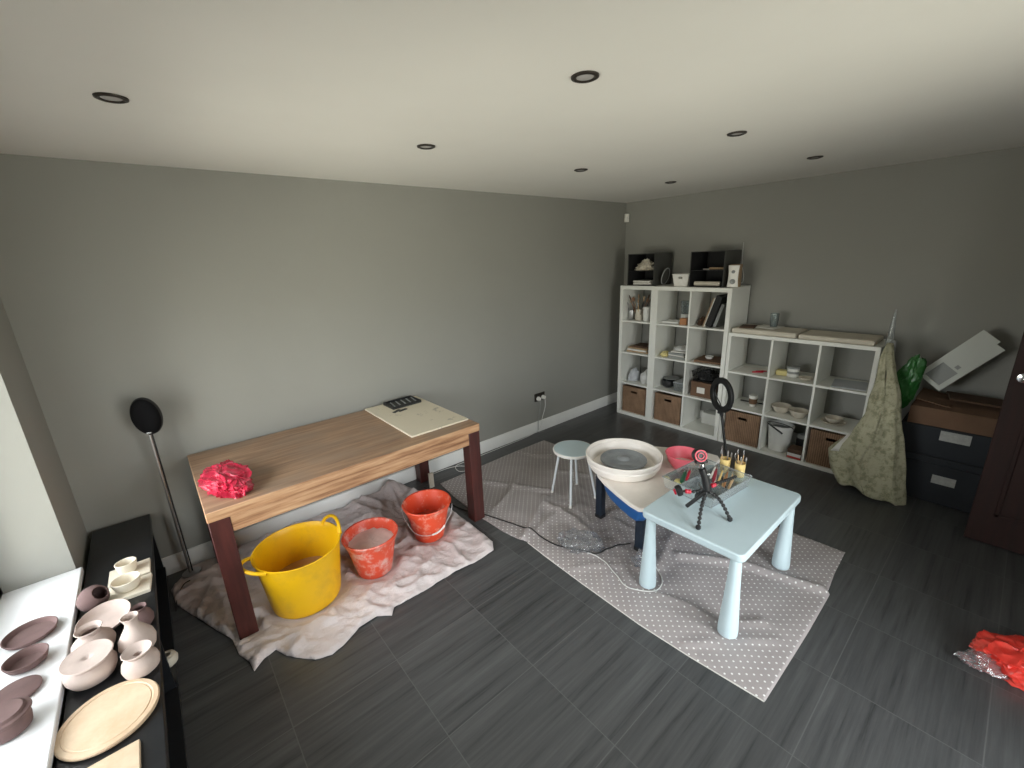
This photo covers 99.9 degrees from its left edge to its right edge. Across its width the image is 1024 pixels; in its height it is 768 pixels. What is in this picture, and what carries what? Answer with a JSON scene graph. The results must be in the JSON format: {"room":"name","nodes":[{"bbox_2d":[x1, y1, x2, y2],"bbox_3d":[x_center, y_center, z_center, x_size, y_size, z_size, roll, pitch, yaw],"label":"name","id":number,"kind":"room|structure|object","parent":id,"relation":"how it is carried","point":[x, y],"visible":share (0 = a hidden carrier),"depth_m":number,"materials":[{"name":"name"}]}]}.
{"room":"art studio","nodes":[
{"label":"art studio","id":0,"kind":"room"},
{"bbox_2d":[0,297,90,767],"bbox_3d":[-1.236,0.522,0.633,0.320,2.353,3.950,-16,21,-38],"label":"wall","id":1,"kind":"structure","parent":0,"point":[43,533],"depth_m":1.92,"materials":[{"name":"grey paint"}]},
{"bbox_2d":[0,567,83,767],"bbox_3d":[-1.691,1.056,1.405,0.332,0.030,1.475,-16,21,-38],"label":"windowsill","id":2,"kind":"structure","parent":1,"relation":"attached to","point":[57,596],"depth_m":1.58,"materials":[{"name":"paint"}]},
{"bbox_2d":[0,696,32,744],"bbox_3d":[-1.532,1.024,1.302,0.122,0.076,0.122,-16,21,-38],"label":"lidded pot","id":3,"kind":"object","parent":2,"relation":"on","point":[16,714],"visible":1,"depth_m":1.30,"materials":[{"name":"ceramic"}]},
{"bbox_2d":[0,675,42,703],"bbox_3d":[-1.644,1.024,1.427,0.121,0.014,0.121,-16,21,-38],"label":"disc","id":4,"kind":"object","parent":2,"relation":"on","point":[28,685],"visible":0.82,"depth_m":1.44,"materials":[{"name":"ceramic"}]},
{"bbox_2d":[0,643,48,675],"bbox_3d":[-1.726,0.985,1.531,0.118,0.038,0.118,-16,21,-38],"label":"clay bowl","id":5,"kind":"object","parent":2,"relation":"on","point":[28,658],"visible":1,"depth_m":1.54,"materials":[{"name":"ceramic"}]},
{"bbox_2d":[0,616,57,650],"bbox_3d":[-1.852,0.961,1.656,0.154,0.024,0.154,-16,21,-38],"label":"dish","id":6,"kind":"object","parent":2,"relation":"on","point":[31,632],"visible":1,"depth_m":1.66,"materials":[{"name":"ceramic"}]},
{"bbox_2d":[0,154,626,558],"bbox_3d":[-0.637,-0.403,3.706,5.400,2.353,0.150,-16,21,-38],"label":"wall","id":7,"kind":"structure","parent":0,"point":[244,306],"depth_m":2.76,"materials":[{"name":"grey paint"}]},
{"bbox_2d":[161,392,616,575],"bbox_3d":[-0.474,0.666,4.011,4.930,0.118,0.016,-16,21,-38],"label":"baseboard","id":8,"kind":"structure","parent":7,"relation":"attached to","point":[174,563],"depth_m":3.39,"materials":[{"name":"white paint"}]},
{"bbox_2d":[0,0,1023,202],"bbox_3d":[0.693,-1.187,1.793,5.400,0.120,4.400,-16,21,-38],"label":"ceiling","id":9,"kind":"structure","parent":0,"point":[343,90],"depth_m":1.43,"materials":[{"name":"paint"}]},
{"bbox_2d":[92,92,128,103],"bbox_3d":[-1.290,-0.918,1.384,0.090,0.008,0.090,-16,21,-38],"label":"recessed light","id":10,"kind":"object","parent":9,"relation":"in","point":[103,96],"visible":1,"depth_m":1.38,"materials":[{"name":"brown metal"}]},
{"bbox_2d":[417,144,434,149],"bbox_3d":[-0.424,-1.172,2.126,0.090,0.008,0.090,-16,21,-38],"label":"recessed light","id":11,"kind":"object","parent":9,"relation":"in","point":[420,146],"visible":1,"depth_m":2.12,"materials":[{"name":"grey"}]},
{"bbox_2d":[571,70,598,82],"bbox_3d":[0.233,-0.978,1.373,0.090,0.008,0.090,-16,21,-38],"label":"recessed light","id":12,"kind":"object","parent":9,"relation":"in","point":[587,76],"visible":1,"depth_m":1.36,"materials":[{"name":"grey"}]},
{"bbox_2d":[727,131,746,136],"bbox_3d":[1.111,-1.234,2.124,0.090,0.008,0.090,-16,21,-38],"label":"recessed light","id":13,"kind":"object","parent":9,"relation":"in","point":[735,133],"visible":1,"depth_m":2.12,"materials":[{"name":"grey"}]},
{"bbox_2d":[167,402,1023,767],"bbox_3d":[0.791,1.184,2.487,5.400,0.120,4.400,-16,21,-38],"label":"floor","id":14,"kind":"structure","parent":0,"point":[507,660],"depth_m":1.92,"materials":[{"name":"grey stone"}]},
{"bbox_2d":[55,514,187,767],"bbox_3d":[-1.540,1.206,1.747,0.251,0.440,2.126,-16,21,-38],"label":"bench","id":15,"kind":"object","parent":14,"relation":"on","point":[161,736],"visible":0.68,"depth_m":1.81,"materials":[{"name":"wood"}]},
{"bbox_2d":[58,639,117,690],"bbox_3d":[-1.479,0.991,1.509,0.142,0.101,0.143,-16,21,-38],"label":"lidded pot","id":16,"kind":"object","parent":15,"relation":"on","point":[91,663],"visible":1,"depth_m":1.48,"materials":[{"name":"ceramic"}]},
{"bbox_2d":[76,585,109,611],"bbox_3d":[-1.772,0.907,1.821,0.103,0.103,0.102,-1,16,6],"label":"round pot","id":17,"kind":"object","parent":15,"relation":"on","point":[92,596],"visible":0.94,"depth_m":1.79,"materials":[{"name":"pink ceramic"}]},
{"bbox_2d":[71,620,115,651],"bbox_3d":[-1.573,0.960,1.613,0.126,0.110,0.126,-16,21,-38],"label":"jug","id":18,"kind":"object","parent":15,"relation":"on","point":[90,631],"visible":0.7,"depth_m":1.61,"materials":[{"name":"ceramic"}]},
{"bbox_2d":[74,599,130,630],"bbox_3d":[-1.646,0.951,1.737,0.172,0.052,0.169,-8,17,-19],"label":"shallow dish","id":19,"kind":"object","parent":15,"relation":"on","point":[110,612],"visible":0.57,"depth_m":1.77,"materials":[{"name":"ceramic"}]},
{"bbox_2d":[54,678,159,761],"bbox_3d":[-1.288,1.065,1.376,0.256,0.018,0.256,-16,21,-38],"label":"round board","id":20,"kind":"object","parent":15,"relation":"on","point":[108,718],"visible":1,"depth_m":1.36,"materials":[{"name":"beige wood"}]},
{"bbox_2d":[88,739,140,767],"bbox_3d":[-1.136,1.120,1.174,0.190,0.014,0.200,-16,21,-38],"label":"board","id":21,"kind":"object","parent":15,"relation":"on","point":[129,756],"visible":1,"depth_m":1.25,"materials":[{"name":"beige wood"}]},
{"bbox_2d":[108,556,150,588],"bbox_3d":[-1.809,0.867,2.029,0.150,0.072,0.132,-15,21,-37],"label":"bowl","id":22,"kind":"object","parent":15,"relation":"on","point":[129,564],"depth_m":2.03,"materials":[{"name":"ceramic"}]},
{"bbox_2d":[108,571,151,600],"bbox_3d":[-1.715,0.897,1.923,0.150,0.067,0.132,-14,20,-34],"label":"bowl","id":23,"kind":"object","parent":15,"relation":"on","point":[129,585],"depth_m":1.91,"materials":[{"name":"ceramic"}]},
{"bbox_2d":[118,611,156,653],"bbox_3d":[-1.405,0.930,1.603,0.112,0.158,0.112,-16,21,-38],"label":"bottle vase","id":24,"kind":"object","parent":15,"relation":"on","point":[134,631],"visible":0.82,"depth_m":1.58,"materials":[{"name":"ceramic"}]},
{"bbox_2d":[120,640,159,679],"bbox_3d":[-1.323,0.982,1.530,0.109,0.093,0.109,-16,21,-38],"label":"pot","id":25,"kind":"object","parent":15,"relation":"on","point":[140,658],"visible":1,"depth_m":1.51,"materials":[{"name":"ceramic"}]},
{"bbox_2d":[129,602,153,623],"bbox_3d":[-1.494,0.933,1.733,0.078,0.086,0.078,-16,21,-38],"label":"vase","id":26,"kind":"object","parent":15,"relation":"on","point":[146,614],"visible":0.59,"depth_m":1.73,"materials":[{"name":"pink ceramic"}]},
{"bbox_2d":[155,567,178,686],"bbox_3d":[-1.872,1.240,2.176,0.235,0.020,1.003,-16,21,-38],"label":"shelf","id":27,"kind":"object","parent":15,"relation":"attached to","point":[165,621],"depth_m":2.25,"materials":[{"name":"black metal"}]},
{"bbox_2d":[165,649,177,666],"bbox_3d":[-1.563,1.251,1.951,0.080,0.058,0.080,-16,21,-38],"label":"round pot","id":28,"kind":"object","parent":15,"relation":"on","point":[172,655],"visible":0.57,"depth_m":1.95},
{"bbox_2d":[164,687,187,767],"bbox_3d":[-1.197,1.436,1.409,0.235,0.020,1.025,-16,21,-38],"label":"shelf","id":29,"kind":"object","parent":15,"relation":"attached to","point":[175,729],"depth_m":1.68,"materials":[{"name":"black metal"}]},
{"bbox_2d":[171,480,492,670],"bbox_3d":[-1.077,1.074,2.698,1.679,0.120,1.280,-16,21,-38],"label":"sheet","id":30,"kind":"object","parent":14,"relation":"on","point":[417,566],"visible":0.57,"depth_m":2.50,"materials":[{"name":"white fabric"}]},
{"bbox_2d":[130,397,201,577],"bbox_3d":[-1.995,0.622,2.499,0.131,1.149,0.110,-1,16,6],"label":"floor lamp","id":31,"kind":"object","parent":30,"relation":"on","point":[146,416],"visible":1,"depth_m":2.38,"materials":[{"name":"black metal"}]},
{"bbox_2d":[130,399,161,433],"bbox_3d":[-2.005,0.184,2.351,0.132,0.214,0.060,-8,17,-20],"label":"floor lamp head","id":32,"kind":"object","parent":31,"relation":"attached to","point":[145,414],"depth_m":2.34,"materials":[{"name":"black fabric"}]},
{"bbox_2d":[241,514,341,618],"bbox_3d":[-1.181,1.014,2.398,0.465,0.402,0.448,-4,16,-7],"label":"tub","id":33,"kind":"object","parent":30,"relation":"on","point":[297,567],"visible":0.97,"depth_m":2.35,"materials":[{"name":"plastic"}]},
{"bbox_2d":[187,410,484,639],"bbox_3d":[-1.083,0.703,2.873,1.560,0.735,0.873,-16,21,-38],"label":"dining table","id":34,"kind":"object","parent":30,"relation":"on","point":[291,469],"visible":0.81,"depth_m":2.51,"materials":[{"name":"brown wood"}]},
{"bbox_2d":[197,459,254,498],"bbox_3d":[-1.486,0.474,2.222,0.452,0.103,0.234,12,21,40],"label":"plastic bag","id":35,"kind":"object","parent":34,"relation":"on","point":[228,478],"visible":1,"depth_m":2.14,"materials":[{"name":"plastic"}]},
{"bbox_2d":[365,396,467,437],"bbox_3d":[-0.714,0.220,3.140,0.436,0.012,0.752,-16,21,-38],"label":"board","id":36,"kind":"object","parent":34,"relation":"on","point":[424,417],"visible":0.96,"depth_m":3.05,"materials":[{"name":"wood"}]},
{"bbox_2d":[383,395,420,409],"bbox_3d":[-0.857,0.143,3.360,0.240,0.022,0.170,-16,21,-40],"label":"tray","id":37,"kind":"object","parent":36,"relation":"on","point":[402,402],"visible":1,"depth_m":3.36,"materials":[{"name":"grey"}]},
{"bbox_2d":[341,517,397,579],"bbox_3d":[-0.846,1.012,2.612,0.326,0.257,0.326,-16,21,-38],"label":"bucket","id":38,"kind":"object","parent":30,"relation":"on","point":[369,543],"visible":1,"depth_m":2.57,"materials":[{"name":"orange plastic"}]},
{"bbox_2d":[402,489,451,542],"bbox_3d":[-0.568,0.910,2.917,0.326,0.260,0.326,-16,21,-38],"label":"bucket","id":39,"kind":"object","parent":30,"relation":"on","point":[426,510],"visible":1,"depth_m":2.87,"materials":[{"name":"orange plastic"}]},
{"bbox_2d":[428,472,434,487],"bbox_3d":[-0.669,0.798,3.565,0.040,0.130,0.018,-16,21,-38],"label":"timber offcut","id":40,"kind":"object","parent":14,"relation":"on","point":[430,475],"visible":1,"depth_m":3.56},
{"bbox_2d":[433,401,545,473],"bbox_3d":[-0.170,0.503,4.093,1.503,0.363,0.178,-16,21,-38],"label":"lead","id":41,"kind":"object","parent":14,"relation":"on","point":[545,401],"visible":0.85,"depth_m":4.24,"materials":[{"name":"white"}]},
{"bbox_2d":[440,440,844,701],"bbox_3d":[0.698,0.924,3.095,1.400,0.045,2.572,-16,21,-38],"label":"floor mat","id":42,"kind":"object","parent":14,"relation":"on","point":[778,609],"visible":0.66,"depth_m":2.51,"materials":[{"name":"grey fabric"}]},
{"bbox_2d":[424,487,630,553],"bbox_3d":[-0.035,0.962,3.079,1.705,0.038,0.230,7,19,28],"label":"lead","id":43,"kind":"object","parent":42,"relation":"on","point":[424,487],"visible":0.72,"depth_m":2.86,"materials":[{"name":"black"}]},
{"bbox_2d":[551,440,595,508],"bbox_3d":[0.469,0.678,3.308,0.311,0.411,0.317,-16,21,-38],"label":"round stool","id":44,"kind":"object","parent":42,"relation":"on","point":[572,450],"visible":0.89,"depth_m":3.25,"materials":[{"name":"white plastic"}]},
{"bbox_2d":[556,528,604,553],"bbox_3d":[0.438,1.000,2.767,0.329,0.083,0.207,3,17,17],"label":"clear plastic bag","id":45,"kind":"object","parent":42,"relation":"on","point":[566,543],"visible":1,"depth_m":2.78,"materials":[{"name":"white"}]},
{"bbox_2d":[583,551,662,591],"bbox_3d":[0.674,1.083,2.588,0.286,0.017,0.501,-16,21,-38],"label":"lead","id":46,"kind":"object","parent":42,"relation":"on","point":[583,551],"visible":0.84,"depth_m":2.46,"materials":[{"name":"white"}]},
{"bbox_2d":[631,549,656,567],"bbox_3d":[0.802,1.041,2.582,0.163,0.079,0.140,-16,21,-38],"label":"clear plastic bag","id":47,"kind":"object","parent":42,"relation":"on","point":[637,563],"visible":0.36,"depth_m":2.60,"materials":[{"name":"white"}]},
{"bbox_2d":[586,438,719,552],"bbox_3d":[0.909,0.698,2.984,0.963,0.516,0.662,-16,21,-38],"label":"wheel","id":48,"kind":"object","parent":42,"relation":"on","point":[630,471],"visible":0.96,"depth_m":2.78,"materials":[{"name":"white plastic"}]},
{"bbox_2d":[665,446,693,468],"bbox_3d":[1.142,0.507,2.870,0.232,0.103,0.232,-16,21,-38],"label":"mixing bowl","id":49,"kind":"object","parent":48,"relation":"on","point":[677,456],"visible":0.59,"depth_m":2.93,"materials":[{"name":"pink plastic"}]},
{"bbox_2d":[639,465,800,638],"bbox_3d":[1.163,0.874,2.417,0.782,0.478,0.536,-16,21,-38],"label":"plastic table","id":50,"kind":"object","parent":42,"relation":"on","point":[758,509],"visible":0.9,"depth_m":2.24,"materials":[{"name":"plastic"}]},
{"bbox_2d":[673,448,736,529],"bbox_3d":[1.028,0.491,2.219,0.393,0.376,0.253,-16,21,-38],"label":"tripod","id":51,"kind":"object","parent":50,"relation":"on","point":[699,455],"visible":1,"depth_m":2.18,"materials":[{"name":"black plastic"}]},
{"bbox_2d":[662,459,751,507],"bbox_3d":[1.130,0.565,2.498,0.398,0.070,0.319,-13,19,-32],"label":"plastic tray","id":52,"kind":"object","parent":50,"relation":"on","point":[694,478],"visible":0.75,"depth_m":2.49,"materials":[{"name":"clear plastic"}]},
{"bbox_2d":[720,456,730,472],"bbox_3d":[1.318,0.500,2.661,0.061,0.088,0.061,-16,21,-38],"label":"cup","id":53,"kind":"object","parent":50,"relation":"on","point":[724,461],"visible":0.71,"depth_m":2.64,"materials":[{"name":"yellow"}]},
{"bbox_2d":[734,461,745,477],"bbox_3d":[1.375,0.516,2.597,0.061,0.088,0.061,-16,21,-38],"label":"cup","id":54,"kind":"object","parent":50,"relation":"on","point":[738,467],"visible":0.92,"depth_m":2.58,"materials":[{"name":"yellow"}]},
{"bbox_2d":[617,284,669,420],"bbox_3d":[1.499,-0.372,4.870,0.390,1.470,0.420,-16,21,-38],"label":"cube shelf","id":55,"kind":"object","parent":14,"relation":"on","point":[630,331],"visible":0.45,"depth_m":4.86,"materials":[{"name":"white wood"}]},
{"bbox_2d":[622,384,646,415],"bbox_3d":[1.514,0.151,5.017,0.336,0.305,0.303,-16,21,-38],"label":"wicker basket","id":56,"kind":"object","parent":55,"relation":"on","point":[634,397],"visible":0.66,"depth_m":4.92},
{"bbox_2d":[628,367,640,380],"bbox_3d":[1.419,-0.119,4.979,0.175,0.148,0.118,-16,21,-38],"label":"pouch","id":57,"kind":"object","parent":55,"relation":"on","point":[634,374],"visible":0.99,"depth_m":4.94,"materials":[{"name":"grey"}]},
{"bbox_2d":[635,309,642,319],"bbox_3d":[1.397,-0.764,4.727,0.094,0.116,0.094,-16,21,-38],"label":"jar","id":58,"kind":"object","parent":55,"relation":"on","point":[638,316],"visible":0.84,"depth_m":4.70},
{"bbox_2d":[640,369,646,383],"bbox_3d":[1.521,-0.095,4.856,0.163,0.163,0.125,-16,21,-38],"label":"plastic bag","id":59,"kind":"object","parent":55,"relation":"on","point":[643,378],"visible":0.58,"depth_m":4.81,"materials":[{"name":"white"}]},
{"bbox_2d":[643,306,650,320],"bbox_3d":[1.449,-0.754,4.626,0.084,0.152,0.084,-16,21,-38],"label":"beaker","id":60,"kind":"object","parent":55,"relation":"on","point":[646,309],"visible":0.98,"depth_m":4.60,"materials":[{"name":"white"}]},
{"bbox_2d":[627,252,671,285],"bbox_3d":[1.474,-1.231,4.610,0.330,0.325,0.320,-16,21,-38],"label":"storage box","id":61,"kind":"object","parent":55,"relation":"on","point":[662,261],"visible":0.76,"depth_m":4.61,"materials":[{"name":"black"}]},
{"bbox_2d":[635,258,653,270],"bbox_3d":[1.411,-1.271,4.553,0.230,0.130,0.214,4,17,20],"label":"cloth","id":62,"kind":"object","parent":61,"relation":"on","point":[646,264],"visible":0.9,"depth_m":4.50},
{"bbox_2d":[648,284,750,440],"bbox_3d":[1.886,-0.259,4.430,0.390,1.470,0.770,-16,21,-38],"label":"cube shelf","id":63,"kind":"object","parent":14,"relation":"on","point":[665,299],"visible":0.68,"depth_m":4.40,"materials":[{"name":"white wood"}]},
{"bbox_2d":[661,268,669,284],"bbox_3d":[1.574,-1.104,4.408,0.138,0.169,0.049,-16,21,-38],"label":"hoop","id":64,"kind":"object","parent":63,"relation":"on","point":[665,276],"visible":1,"depth_m":4.41,"materials":[{"name":"grey"}]},
{"bbox_2d":[654,391,681,424],"bbox_3d":[1.785,0.230,4.708,0.336,0.305,0.303,-16,21,-38],"label":"wicker basket","id":65,"kind":"object","parent":63,"relation":"on","point":[667,408],"visible":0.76,"depth_m":4.61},
{"bbox_2d":[662,379,674,387],"bbox_3d":[1.700,-0.007,4.678,0.136,0.080,0.136,-16,21,-38],"label":"bowl","id":66,"kind":"object","parent":63,"relation":"on","point":[666,383],"visible":0.88,"depth_m":4.63,"materials":[{"name":"ceramic"}]},
{"bbox_2d":[673,378,683,391],"bbox_3d":[1.814,0.014,4.561,0.196,0.096,0.126,-16,21,-38],"label":"tub","id":67,"kind":"object","parent":63,"relation":"on","point":[677,384],"visible":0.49,"depth_m":4.57,"materials":[{"name":"white plastic"}]},
{"bbox_2d":[672,273,689,286],"bbox_3d":[1.721,-1.038,4.281,0.187,0.120,0.183,-16,21,-38],"label":"plastic basket","id":68,"kind":"object","parent":63,"relation":"on","point":[679,279],"visible":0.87,"depth_m":4.23,"materials":[{"name":"plastic"}]},
{"bbox_2d":[690,380,718,398],"bbox_3d":[1.985,0.038,4.357,0.242,0.150,0.240,-16,21,-38],"label":"open cardboard box","id":69,"kind":"object","parent":63,"relation":"on","point":[698,388],"visible":0.46,"depth_m":4.29,"materials":[{"name":"cardboard"}]},
{"bbox_2d":[692,367,719,382],"bbox_3d":[1.974,-0.090,4.328,0.234,0.096,0.234,-16,21,-38],"label":"wire basket","id":70,"kind":"object","parent":69,"relation":"on","point":[697,378],"visible":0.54,"depth_m":4.30,"materials":[{"name":"black metal"}]},
{"bbox_2d":[697,369,718,380],"bbox_3d":[1.978,-0.104,4.326,0.201,0.109,0.199,-16,21,-38],"label":"dark oddments","id":71,"kind":"object","parent":70,"relation":"in","point":[708,371],"visible":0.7,"depth_m":4.29,"materials":[{"name":"black"}]},
{"bbox_2d":[694,355,720,364],"bbox_3d":[1.992,-0.240,4.279,0.260,0.022,0.260,14,23,43],"label":"cardboard sheet","id":72,"kind":"object","parent":63,"relation":"on","point":[716,360],"visible":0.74,"depth_m":4.24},
{"bbox_2d":[701,410,715,425],"bbox_3d":[2.127,0.362,4.539,0.120,0.120,0.200,-16,21,-38],"label":"box","id":73,"kind":"object","parent":63,"relation":"on","point":[708,416],"visible":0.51,"depth_m":4.53,"materials":[{"name":"white"}]},
{"bbox_2d":[689,250,741,287],"bbox_3d":[1.930,-1.099,4.092,0.330,0.325,0.324,-16,21,-38],"label":"storage box","id":74,"kind":"object","parent":63,"relation":"on","point":[700,260],"visible":0.63,"depth_m":4.17,"materials":[{"name":"grey"}]},
{"bbox_2d":[694,281,720,285],"bbox_3d":[1.844,-0.949,4.062,0.042,0.042,0.240,-17,22,-40],"label":"paper roll","id":75,"kind":"object","parent":74,"relation":"in","point":[696,283],"visible":1,"depth_m":4.04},
{"bbox_2d":[705,293,727,326],"bbox_3d":[1.989,-0.706,4.114,0.270,0.302,0.139,-16,21,-38],"label":"folder","id":76,"kind":"object","parent":63,"relation":"on","point":[720,299],"visible":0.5,"depth_m":4.02,"materials":[{"name":"black"}]},
{"bbox_2d":[713,303,726,326],"bbox_3d":[2.014,-0.661,4.098,0.200,0.222,0.092,-16,21,-38],"label":"book","id":77,"kind":"object","parent":63,"relation":"on","point":[720,319],"visible":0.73,"depth_m":4.06,"materials":[{"name":"paper"}]},
{"bbox_2d":[727,264,742,287],"bbox_3d":[2.013,-0.976,3.886,0.093,0.200,0.159,10,20,36],"label":"speaker","id":78,"kind":"object","parent":63,"relation":"on","point":[735,270],"visible":1,"depth_m":3.84},
{"bbox_2d":[710,377,733,471],"bbox_3d":[1.683,0.388,3.312,0.356,0.868,0.332,4,17,21],"label":"ring light","id":79,"kind":"object","parent":14,"relation":"on","point":[721,410],"visible":0.94,"depth_m":3.31,"materials":[{"name":"black plastic"}]},
{"bbox_2d":[718,332,892,473],"bbox_3d":[2.501,0.107,3.797,0.390,1.075,1.090,-16,21,-38],"label":"cube shelf","id":80,"kind":"object","parent":14,"relation":"on","point":[737,345],"visible":0.46,"depth_m":3.75,"materials":[{"name":"white laminate"}]},
{"bbox_2d":[725,409,761,447],"bbox_3d":[2.281,0.382,4.148,0.336,0.305,0.303,-16,21,-38],"label":"wicker basket","id":81,"kind":"object","parent":80,"relation":"on","point":[741,427],"visible":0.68,"depth_m":4.04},
{"bbox_2d":[737,366,767,374],"bbox_3d":[2.249,-0.129,3.991,0.240,0.001,0.240,13,22,42],"label":"paper","id":82,"kind":"object","parent":80,"relation":"on","point":[748,369],"visible":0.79,"depth_m":4.00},
{"bbox_2d":[749,394,758,406],"bbox_3d":[2.269,0.156,4.048,0.080,0.109,0.080,-16,21,-38],"label":"paper cup","id":83,"kind":"object","parent":80,"relation":"on","point":[753,398],"visible":1,"depth_m":4.02,"materials":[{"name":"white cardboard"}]},
{"bbox_2d":[732,324,807,337],"bbox_3d":[2.282,-0.475,3.823,0.300,0.042,0.516,-16,21,-38],"label":"plaster slab","id":84,"kind":"object","parent":80,"relation":"on","point":[788,332],"visible":0.66,"depth_m":3.71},
{"bbox_2d":[756,324,783,328],"bbox_3d":[2.302,-0.512,3.858,0.180,0.006,0.180,-12,19,-30],"label":"paper pad","id":85,"kind":"object","parent":84,"relation":"on","point":[764,326],"visible":0.89,"depth_m":3.83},
{"bbox_2d":[767,420,794,451],"bbox_3d":[2.431,0.455,3.903,0.224,0.290,0.215,-16,21,-38],"label":"bucket","id":86,"kind":"object","parent":80,"relation":"on","point":[780,432],"visible":0.97,"depth_m":3.86,"materials":[{"name":"white"}]},
{"bbox_2d":[771,402,791,412],"bbox_3d":[2.426,0.221,3.877,0.160,0.068,0.160,-16,21,-38],"label":"stoneware bowl","id":87,"kind":"object","parent":80,"relation":"on","point":[779,407],"visible":0.98,"depth_m":3.87,"materials":[{"name":"ceramic"}]},
{"bbox_2d":[787,365,799,377],"bbox_3d":[2.444,-0.110,3.740,0.096,0.091,0.096,-16,21,-38],"label":"tub","id":88,"kind":"object","parent":80,"relation":"on","point":[792,370],"visible":1,"depth_m":3.71,"materials":[{"name":"white"}]},
{"bbox_2d":[786,444,802,460],"bbox_3d":[2.491,0.599,3.770,0.121,0.085,0.110,-16,21,-38],"label":"carton","id":89,"kind":"object","parent":80,"relation":"on","point":[793,451],"visible":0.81,"depth_m":3.74,"materials":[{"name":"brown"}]},
{"bbox_2d":[789,407,808,418],"bbox_3d":[2.493,0.258,3.742,0.147,0.068,0.147,-16,21,-38],"label":"stoneware bowl","id":90,"kind":"object","parent":80,"relation":"on","point":[796,412],"visible":0.99,"depth_m":3.73,"materials":[{"name":"ceramic"}]},
{"bbox_2d":[795,433,804,446],"bbox_3d":[2.598,0.525,3.849,0.100,0.174,0.100,-16,21,-38],"label":"jar","id":91,"kind":"object","parent":80,"relation":"on","point":[800,437],"visible":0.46,"depth_m":3.82,"materials":[{"name":"black plastic"}]},
{"bbox_2d":[806,427,844,468],"bbox_3d":[2.734,0.514,3.634,0.336,0.305,0.303,-16,21,-38],"label":"wicker basket","id":92,"kind":"object","parent":80,"relation":"in","point":[820,440],"visible":0.46,"depth_m":3.59,"materials":[{"name":"wicker"}]},
{"bbox_2d":[820,417,846,425],"bbox_3d":[2.683,0.317,3.592,0.180,0.024,0.180,-16,21,-38],"label":"plate","id":93,"kind":"object","parent":80,"relation":"on","point":[823,419],"visible":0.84,"depth_m":3.58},
{"bbox_2d":[825,415,842,423],"bbox_3d":[2.682,0.298,3.587,0.124,0.046,0.124,-16,21,-38],"label":"stone bowl","id":94,"kind":"object","parent":93,"relation":"on","point":[834,419],"visible":1,"depth_m":3.59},
{"bbox_2d":[798,330,883,345],"bbox_3d":[2.621,-0.374,3.439,0.300,0.038,0.496,-16,21,-38],"label":"plaster slab","id":95,"kind":"object","parent":80,"relation":"on","point":[819,335],"visible":1,"depth_m":3.37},
{"bbox_2d":[831,379,867,390],"bbox_3d":[2.716,0.005,3.460,0.220,0.006,0.260,12,21,40],"label":"sheet","id":96,"kind":"object","parent":80,"relation":"on","point":[839,383],"visible":1,"depth_m":3.44,"materials":[{"name":"grey"}]},
{"bbox_2d":[828,309,906,505],"bbox_3d":[2.639,0.173,3.072,0.402,1.345,0.431,-4,16,-7],"label":"cloth","id":97,"kind":"object","parent":14,"relation":"on","point":[872,456],"visible":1,"depth_m":3.07,"materials":[{"name":"green fabric"}]},
{"bbox_2d":[897,354,926,408],"bbox_3d":[2.838,-0.007,3.110,0.116,0.454,0.181,-14,20,-34],"label":"plastic bag","id":98,"kind":"object","parent":97,"relation":"hanging from","point":[910,376],"visible":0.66,"depth_m":3.05,"materials":[{"name":"plastic"}]},
{"bbox_2d":[905,450,982,513],"bbox_3d":[3.212,0.667,3.075,0.392,0.345,0.752,-16,21,-38],"label":"crate","id":99,"kind":"object","parent":14,"relation":"on","point":[940,481],"visible":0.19,"depth_m":3.02,"materials":[{"name":"grey fabric"}]},
{"bbox_2d":[902,412,991,467],"bbox_3d":[3.206,0.400,2.988,0.378,0.215,0.740,-16,21,-38],"label":"crate","id":100,"kind":"object","parent":99,"relation":"on","point":[953,445],"visible":0.53,"depth_m":2.96,"materials":[{"name":"grey fabric"}]},
{"bbox_2d":[907,388,1000,436],"bbox_3d":[3.203,0.209,2.936,0.361,0.179,0.680,-16,21,-38],"label":"carton","id":101,"kind":"object","parent":100,"relation":"on","point":[930,407],"visible":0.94,"depth_m":2.94,"materials":[{"name":"cardboard"}]},
{"bbox_2d":[923,330,1004,390],"bbox_3d":[3.106,-0.159,2.986,0.394,0.448,0.077,11,21,38],"label":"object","id":102,"kind":"object","parent":101,"relation":"on","point":[982,347],"visible":0.93,"depth_m":2.96,"materials":[{"name":"grey"}]},
{"bbox_2d":[946,391,1002,407],"bbox_3d":[3.252,0.125,2.904,0.441,0.054,0.280,12,21,40],"label":"cardboard sheet","id":103,"kind":"object","parent":101,"relation":"on","point":[961,397],"visible":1,"depth_m":2.94,"materials":[{"name":"cardboard"}]},
{"bbox_2d":[969,629,1023,690],"bbox_3d":[2.194,1.181,1.868,0.264,0.124,0.270,-7,17,-17],"label":"plastic bag","id":104,"kind":"object","parent":14,"relation":"on","point":[1003,656],"visible":0.99,"depth_m":1.86,"materials":[{"name":"plastic"}]},
{"bbox_2d":[956,650,1008,679],"bbox_3d":[2.120,1.201,1.867,0.299,0.091,0.137,1,17,11],"label":"plastic wrap","id":105,"kind":"object","parent":104,"relation":"attached to","point":[963,654],"visible":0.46,"depth_m":1.90,"materials":[{"name":"white"}]},
{"bbox_2d":[624,146,1023,433],"bbox_3d":[2.688,-0.571,3.809,0.150,2.353,3.950,-16,21,-38],"label":"wall","id":106,"kind":"structure","parent":0,"point":[939,242],"depth_m":3.40,"materials":[{"name":"grey paint"}]},
{"bbox_3d":[2.073,0.386,0.629,5.400,2.353,0.300,-16,21,-38],"label":"wall","id":107,"kind":"structure","parent":0,"visible":0},
{"bbox_2d":[963,332,1023,554],"bbox_3d":[3.050,0.070,2.149,0.095,2.012,0.760,-16,21,-38],"label":"door","id":108,"kind":"structure","parent":107,"relation":"in","point":[996,516],"depth_m":2.52,"materials":[{"name":"brown wood"}]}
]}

